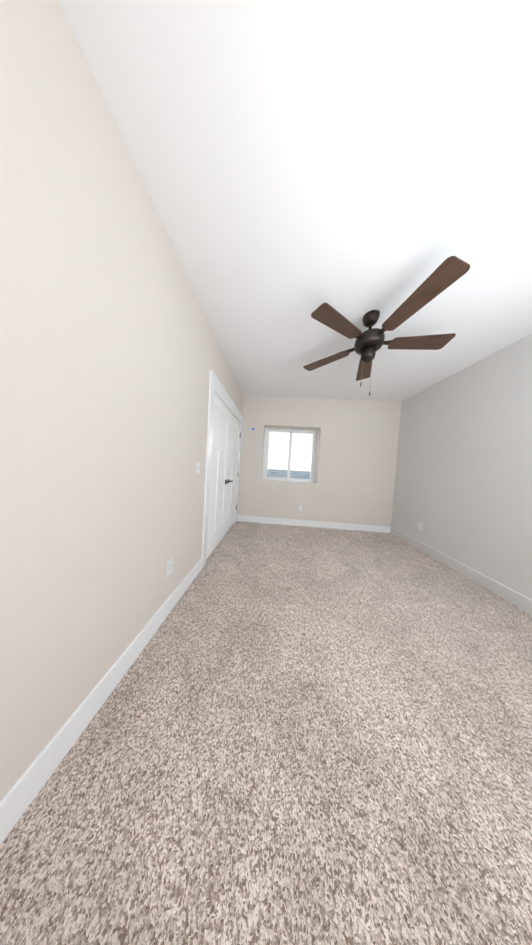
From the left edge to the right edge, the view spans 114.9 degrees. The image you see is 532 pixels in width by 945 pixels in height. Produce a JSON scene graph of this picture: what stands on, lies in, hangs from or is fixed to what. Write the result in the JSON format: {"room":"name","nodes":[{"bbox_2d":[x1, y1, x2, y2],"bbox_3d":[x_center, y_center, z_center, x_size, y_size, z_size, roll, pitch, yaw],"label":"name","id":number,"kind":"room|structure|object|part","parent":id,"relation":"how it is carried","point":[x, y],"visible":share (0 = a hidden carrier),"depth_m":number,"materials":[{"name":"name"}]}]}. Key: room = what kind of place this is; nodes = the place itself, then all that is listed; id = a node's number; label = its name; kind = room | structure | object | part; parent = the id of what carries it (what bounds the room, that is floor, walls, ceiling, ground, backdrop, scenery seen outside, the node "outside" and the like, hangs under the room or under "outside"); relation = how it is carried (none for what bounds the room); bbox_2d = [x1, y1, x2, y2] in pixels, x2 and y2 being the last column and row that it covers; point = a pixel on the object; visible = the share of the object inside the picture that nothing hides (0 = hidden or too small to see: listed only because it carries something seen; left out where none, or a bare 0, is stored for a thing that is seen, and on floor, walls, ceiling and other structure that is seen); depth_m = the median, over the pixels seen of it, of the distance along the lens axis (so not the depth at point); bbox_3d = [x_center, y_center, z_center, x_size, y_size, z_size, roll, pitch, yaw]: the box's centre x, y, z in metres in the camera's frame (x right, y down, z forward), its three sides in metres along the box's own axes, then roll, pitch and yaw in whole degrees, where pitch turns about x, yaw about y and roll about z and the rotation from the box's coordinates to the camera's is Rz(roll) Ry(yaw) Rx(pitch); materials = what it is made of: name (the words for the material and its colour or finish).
{"room":"empty bedroom","nodes":[
{"label":"empty bedroom","id":0,"kind":"room"},
{"bbox_2d":[0,0,242,800],"bbox_3d":[-0.740,-0.221,1.567,0.120,2.641,4.070,4,2,3],"label":"wall","id":1,"kind":"structure","parent":0,"point":[111,355],"depth_m":0.66,"materials":[{"name":"beige paint"}]},
{"bbox_2d":[0,558,201,844],"bbox_3d":[-0.794,1.061,0.810,0.014,0.130,2.233,4,2,3],"label":"baseboard","id":2,"kind":"structure","parent":1,"relation":"attached to","point":[20,795],"depth_m":0.70,"materials":[{"name":"white wood"}]},
{"bbox_2d":[167,558,172,576],"bbox_3d":[-0.748,0.737,1.326,0.008,0.115,0.070,4,2,3],"label":"outlet","id":3,"kind":"object","parent":1,"relation":"attached to","point":[169,566],"visible":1,"depth_m":1.32,"materials":[{"name":"white plastic"}]},
{"bbox_2d":[196,462,199,473],"bbox_3d":[-0.672,-0.046,1.704,0.020,0.115,0.070,4,2,3],"label":"light switch","id":4,"kind":"object","parent":1,"relation":"attached to","point":[198,468],"visible":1,"depth_m":1.70,"materials":[{"name":"white plastic"}]},
{"bbox_2d":[206,393,229,559],"bbox_3d":[-0.643,0.051,2.377,0.089,2.025,0.762,4,2,3],"label":"closet door","id":5,"kind":"structure","parent":1,"relation":"in","point":[219,467],"depth_m":2.33,"materials":[{"name":"white wood"}]},
{"bbox_3d":[-0.616,0.152,2.654,0.054,0.066,0.153,4,2,3],"label":"handle","id":6,"kind":"part","parent":5,"relation":"part of","materials":[{"name":"black"}]},
{"bbox_2d":[201,370,242,568],"bbox_3d":[-0.686,0.030,2.762,0.120,2.064,1.569,4,2,3],"label":"door frame","id":7,"kind":"structure","parent":1,"relation":"attached to","point":[239,441],"depth_m":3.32,"materials":[{"name":"white wood"}]},
{"bbox_2d":[224,412,239,535],"bbox_3d":[-0.598,0.027,3.140,0.089,2.025,0.762,4,2,3],"label":"closet door","id":8,"kind":"structure","parent":1,"relation":"in","point":[232,470],"depth_m":3.09,"materials":[{"name":"white wood"}]},
{"bbox_2d":[0,521,531,944],"bbox_3d":[0.461,1.219,1.722,4.170,0.100,4.430,4,2,3],"label":"floor","id":9,"kind":"structure","parent":0,"point":[296,735],"depth_m":0.67,"materials":[{"name":"carpet"}]},
{"bbox_2d":[59,0,531,401],"bbox_3d":[0.623,-1.526,1.626,4.170,0.120,4.430,4,2,3],"label":"ceiling","id":10,"kind":"structure","parent":0,"point":[299,162],"depth_m":0.80,"materials":[{"name":"white paint"}]},
{"bbox_2d":[303,256,469,395],"bbox_3d":[0.984,-1.073,1.573,1.253,0.736,1.287,4,2,3],"label":"fan","id":11,"kind":"object","parent":10,"relation":"hanging from","point":[442,277],"visible":1,"depth_m":1.43,"materials":[{"name":"brown wood"}]},
{"bbox_3d":[0.645,-1.222,1.878,0.433,0.029,0.391,4,2,3],"label":"blade","id":12,"kind":"part","parent":11,"relation":"part of","materials":[{"name":"brown wood"}]},
{"bbox_3d":[0.581,-1.208,1.370,0.457,0.029,0.349,4,2,3],"label":"blade","id":13,"kind":"part","parent":11,"relation":"part of","materials":[{"name":"brown wood"}]},
{"bbox_3d":[0.917,-0.942,1.629,0.008,0.232,0.008,4,2,3],"label":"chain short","id":14,"kind":"part","parent":11,"relation":"part of","materials":[{"name":"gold metal"}]},
{"bbox_3d":[1.147,-1.195,1.965,0.290,0.029,0.478,4,2,3],"label":"blade","id":15,"kind":"part","parent":11,"relation":"part of","materials":[{"name":"brown wood"}]},
{"bbox_3d":[0.960,-1.246,1.579,0.244,0.396,0.244,4,2,3],"label":"motor","id":16,"kind":"part","parent":11,"relation":"part of","materials":[{"name":"brown metal"}]},
{"bbox_3d":[0.960,-0.879,1.552,0.008,0.347,0.008,4,2,3],"label":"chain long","id":17,"kind":"part","parent":11,"relation":"part of","materials":[{"name":"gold metal"}]},
{"bbox_3d":[1.371,-1.166,1.518,0.488,0.029,0.168,4,2,3],"label":"blade","id":18,"kind":"part","parent":11,"relation":"part of","materials":[{"name":"brown wood"}]},
{"bbox_3d":[1.044,-1.173,1.166,0.239,0.029,0.487,4,2,3],"label":"blade","id":19,"kind":"part","parent":11,"relation":"part of","materials":[{"name":"brown wood"}]},
{"bbox_2d":[237,396,401,526],"bbox_3d":[1.036,-0.190,3.683,3.420,2.641,0.360,4,2,3],"label":"wall","id":20,"kind":"structure","parent":0,"point":[355,461],"depth_m":3.48,"materials":[{"name":"beige paint"}]},
{"bbox_2d":[267,469,309,478],"bbox_3d":[0.544,0.300,4.409,1.742,0.716,0.991,4,2,3],"label":"window well","id":21,"kind":"object","parent":20,"relation":"attached to","point":[280,474],"depth_m":4.81,"materials":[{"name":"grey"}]},
{"bbox_2d":[262,428,317,481],"bbox_3d":[0.528,-0.391,3.851,1.169,1.156,0.072,4,2,3],"label":"sliding window","id":22,"kind":"structure","parent":20,"relation":"in","point":[266,450],"depth_m":3.84,"materials":[{"name":"white plastic"}]},
{"bbox_3d":[0.260,-0.403,3.850,0.562,1.091,0.024,4,2,3],"label":"sash","id":23,"kind":"part","parent":22,"relation":"part of","materials":[{"name":"white plastic"}]},
{"bbox_3d":[0.279,-0.400,3.849,0.464,1.035,0.004,4,2,3],"label":"sash glass","id":24,"kind":"part","parent":22,"relation":"part of","materials":[{"name":"clear glass"}]},
{"bbox_3d":[0.798,-0.369,3.850,0.465,1.035,0.004,4,2,3],"label":"sash glass","id":25,"kind":"part","parent":22,"relation":"part of","materials":[{"name":"clear glass"}]},
{"bbox_3d":[0.807,-0.370,3.849,0.539,1.091,0.024,4,2,3],"label":"sash","id":26,"kind":"part","parent":22,"relation":"part of","materials":[{"name":"white plastic"}]},
{"bbox_2d":[237,515,390,532],"bbox_3d":[0.960,1.069,3.540,3.160,0.130,0.014,4,2,3],"label":"baseboard","id":27,"kind":"structure","parent":20,"relation":"attached to","point":[322,524],"depth_m":3.53,"materials":[{"name":"white wood"}]},
{"bbox_2d":[391,334,531,599],"bbox_3d":[2.549,-0.019,1.379,0.120,2.641,4.070,4,2,3],"label":"wall","id":28,"kind":"structure","parent":0,"point":[463,486],"depth_m":2.05,"materials":[{"name":"beige paint"}]},
{"bbox_2d":[390,527,531,614],"bbox_3d":[2.411,1.227,1.479,0.014,0.130,3.936,4,2,3],"label":"baseboard","id":29,"kind":"structure","parent":28,"relation":"attached to","point":[520,601],"depth_m":1.99,"materials":[{"name":"white wood"}]},
{"label":"outside","id":30,"kind":"structure","parent":0,"visible":0},
{"bbox_3d":[1.807,-0.944,44.249,120.000,0.600,78.550,4,2,3],"label":"ground","id":31,"kind":"structure","parent":30,"visible":0},
{"bbox_2d":[267,432,312,471],"bbox_3d":[2.507,-3.408,14.786,9.545,6.540,5.107,4,2,3],"label":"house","id":32,"kind":"structure","parent":31,"relation":"on","point":[294,451],"depth_m":12.43,"materials":[{"name":"white"}]}
]}

